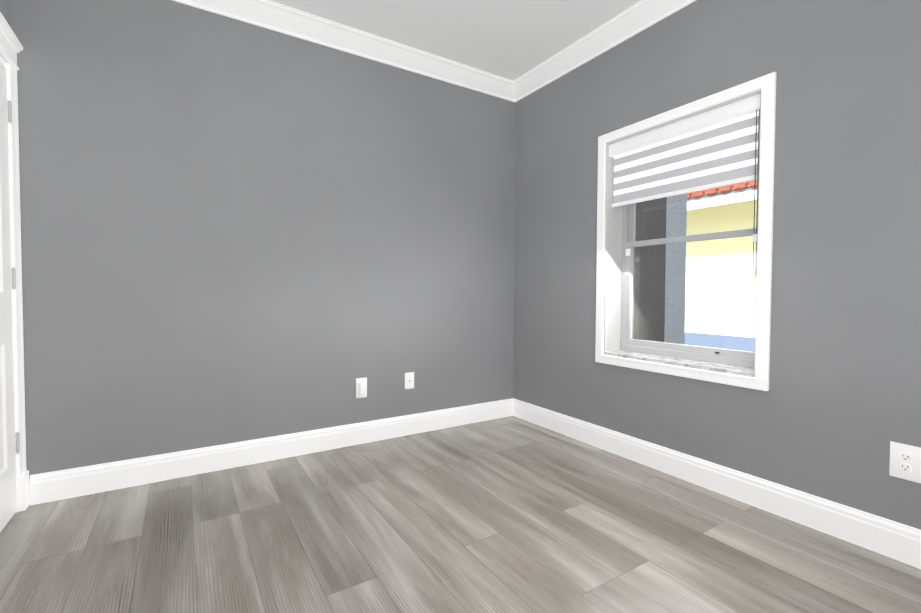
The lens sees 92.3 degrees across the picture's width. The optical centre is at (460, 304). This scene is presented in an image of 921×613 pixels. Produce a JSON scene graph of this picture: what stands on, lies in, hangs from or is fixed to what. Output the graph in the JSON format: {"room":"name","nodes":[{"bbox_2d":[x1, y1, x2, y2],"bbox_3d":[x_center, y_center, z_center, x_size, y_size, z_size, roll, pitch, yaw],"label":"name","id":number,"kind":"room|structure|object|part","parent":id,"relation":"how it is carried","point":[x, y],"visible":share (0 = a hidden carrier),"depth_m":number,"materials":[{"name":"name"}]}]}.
{"room":"empty bedroom","nodes":[
{"label":"empty bedroom","id":0,"kind":"room"},
{"bbox_2d":[0,0,10,60],"bbox_3d":[-1.200,-0.337,0.575,0.120,2.665,3.420,-1,2,-32],"label":"wall","id":1,"kind":"structure","parent":0,"point":[5,9],"depth_m":1.98,"materials":[{"name":"grey paint"}]},
{"bbox_2d":[0,61,19,531],"bbox_3d":[-1.824,-0.043,1.660,0.048,1.988,0.805,-1,2,-32],"label":"door","id":2,"kind":"structure","parent":1,"relation":"in","point":[8,495],"depth_m":1.93,"materials":[{"name":"white paint"}]},
{"bbox_3d":[-2.034,-0.114,1.994,0.046,1.595,0.013,-1,2,-32],"label":"door hinges","id":3,"kind":"part","parent":2,"relation":"part of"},
{"bbox_2d":[0,12,29,512],"bbox_3d":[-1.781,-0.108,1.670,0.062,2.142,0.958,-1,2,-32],"label":"door frame","id":4,"kind":"structure","parent":1,"relation":"in","point":[11,46],"depth_m":2.02,"materials":[{"name":"white wood"}]},
{"bbox_2d":[10,0,514,490],"bbox_3d":[-0.775,-0.401,2.953,3.379,2.665,0.150,-1,2,-32],"label":"wall","id":5,"kind":"structure","parent":0,"point":[233,230],"depth_m":2.54,"materials":[{"name":"grey paint"}]},
{"bbox_2d":[29,398,512,504],"bbox_3d":[-0.808,0.864,2.872,2.910,0.140,0.016,-1,2,-32],"label":"baseboard","id":6,"kind":"structure","parent":5,"relation":"attached to","point":[46,487],"depth_m":2.57,"materials":[{"name":"white wood"}]},
{"bbox_2d":[172,0,515,99],"bbox_3d":[-0.774,-1.675,2.766,2.730,0.108,0.102,-1,2,-32],"label":"crown molding","id":7,"kind":"structure","parent":5,"relation":"attached to","point":[267,14],"depth_m":2.82,"materials":[{"name":"white wood"}]},
{"bbox_2d":[356,377,366,397],"bbox_3d":[-0.653,0.560,2.946,0.076,0.133,0.040,-1,2,-32],"label":"electrical outlet","id":8,"kind":"object","parent":5,"relation":"attached to","point":[361,387],"visible":1,"depth_m":2.94,"materials":[{"name":"white plastic"}]},
{"bbox_2d":[405,372,413,388],"bbox_3d":[-0.362,0.543,3.148,0.073,0.117,0.008,-1,2,-32],"label":"outlet","id":9,"kind":"object","parent":5,"relation":"attached to","point":[409,380],"visible":1,"depth_m":3.15,"materials":[{"name":"white plastic"}]},
{"bbox_2d":[270,0,640,80],"bbox_3d":[0.183,-1.747,1.406,3.379,0.120,3.720,-1,2,-32],"label":"ceiling","id":10,"kind":"structure","parent":0,"point":[513,40],"depth_m":2.72,"materials":[{"name":"white paint"}]},
{"bbox_2d":[0,416,920,612],"bbox_3d":[0.172,1.037,1.482,3.379,0.120,3.720,-1,2,-32],"label":"floor","id":11,"kind":"structure","parent":0,"point":[511,514],"depth_m":1.79,"materials":[{"name":"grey wood"}]},
{"bbox_2d":[513,0,920,529],"bbox_3d":[1.480,-0.373,2.265,0.300,2.665,3.420,-1,2,-32],"label":"wall","id":12,"kind":"structure","parent":0,"point":[832,412],"depth_m":1.99,"materials":[{"name":"grey paint"}]},
{"bbox_2d":[508,0,695,101],"bbox_3d":[1.315,-1.649,2.123,0.102,0.108,3.420,-1,2,-32],"label":"crown molding","id":13,"kind":"structure","parent":12,"relation":"attached to","point":[635,19],"depth_m":2.82,"materials":[{"name":"white wood"}]},
{"bbox_2d":[603,350,754,376],"bbox_3d":[1.240,0.328,2.534,0.174,0.020,0.904,-1,2,-32],"label":"window sill","id":14,"kind":"structure","parent":12,"relation":"attached to","point":[729,369],"depth_m":2.44,"materials":[{"name":"stone"}]},
{"bbox_2d":[595,72,775,390],"bbox_3d":[1.259,-0.341,2.526,0.247,1.466,1.012,-1,2,-32],"label":"window","id":15,"kind":"structure","parent":12,"relation":"in","point":[613,230],"depth_m":2.53,"materials":[{"name":"white wood"}]},
{"bbox_2d":[609,94,759,207],"bbox_3d":[1.216,-0.810,2.484,0.077,0.395,0.878,-1,2,-32],"label":"window blind","id":16,"kind":"object","parent":15,"relation":"attached to","point":[734,110],"visible":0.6,"depth_m":2.39,"materials":[{"name":"white"}]},
{"bbox_2d":[613,112,758,203],"bbox_3d":[1.218,-0.787,2.486,0.012,0.306,0.856,-1,2,-32],"label":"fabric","id":17,"kind":"object","parent":16,"relation":"hanging from","point":[724,151],"visible":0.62,"depth_m":2.42,"materials":[{"name":"white fabric"}]},
{"bbox_2d":[752,109,759,277],"bbox_3d":[1.418,-0.538,2.123,0.005,0.818,0.017,-1,2,-32],"label":"chain","id":18,"kind":"object","parent":16,"relation":"hanging from","point":[757,192],"visible":0.96,"depth_m":2.12,"materials":[{"name":"grey"}]},
{"bbox_2d":[753,234,756,241],"bbox_3d":[1.417,-0.319,2.129,0.008,0.035,0.020,-1,2,-32],"label":"clip","id":19,"kind":"object","parent":18,"relation":"attached to","point":[754,237],"visible":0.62,"depth_m":2.13,"materials":[{"name":"white plastic"}]},
{"bbox_3d":[1.331,-0.346,2.571,0.075,1.326,0.880,-1,2,-32],"label":"frame","id":20,"kind":"part","parent":15,"relation":"part of","materials":[{"name":"grey plastic"}]},
{"bbox_3d":[1.347,-0.671,2.571,0.028,0.612,0.816,-1,2,-32],"label":"window sash","id":21,"kind":"part","parent":15,"relation":"part of","materials":[{"name":"white plastic"}]},
{"bbox_3d":[1.309,-0.059,2.566,0.040,0.672,0.816,-1,2,-32],"label":"window sash","id":22,"kind":"part","parent":15,"relation":"part of","materials":[{"name":"white plastic"}]},
{"bbox_3d":[1.330,-0.358,2.570,0.036,1.194,0.772,-1,2,-32],"label":"glass","id":23,"kind":"part","parent":15,"relation":"part of","materials":[{"name":"clear glass"}]},
{"bbox_2d":[513,398,920,568],"bbox_3d":[1.341,0.891,2.216,0.016,0.140,3.420,-1,2,-32],"label":"baseboard","id":24,"kind":"structure","parent":12,"relation":"attached to","point":[900,542],"depth_m":2.11,"materials":[{"name":"white wood"}]},
{"bbox_2d":[889,441,920,482],"bbox_3d":[1.683,0.597,1.674,0.010,0.133,0.089,-1,2,-32],"label":"electrical outlet","id":25,"kind":"object","parent":12,"relation":"attached to","point":[905,461],"visible":1,"depth_m":1.67,"materials":[{"name":"white plastic"}]},
{"label":"outside","id":26,"kind":"structure","parent":0,"visible":0},
{"bbox_3d":[4.902,1.189,7.182,11.700,0.200,24.000,-1,2,-32],"label":"ground","id":27,"kind":"structure","parent":26,"visible":0},
{"bbox_2d":[633,193,686,343],"bbox_3d":[1.198,-0.653,3.605,0.661,3.650,10.000,-1,2,-32],"label":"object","id":28,"kind":"object","parent":27,"relation":"on","point":[673,276],"depth_m":3.23,"materials":[{"name":"grey concrete"}]},
{"bbox_2d":[684,187,756,351],"bbox_3d":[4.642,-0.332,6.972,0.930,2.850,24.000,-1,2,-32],"label":"neighbouring house","id":29,"kind":"structure","parent":27,"relation":"on","point":[728,299],"depth_m":7.52,"materials":[{"name":"white"}]},
{"bbox_2d":[687,180,756,199],"bbox_3d":[5.979,-2.647,7.747,4.236,1.843,24.000,-1,2,-32],"label":"roof","id":30,"kind":"structure","parent":29,"relation":"on","point":[711,192],"depth_m":6.88,"materials":[{"name":"red tile"}]}
]}

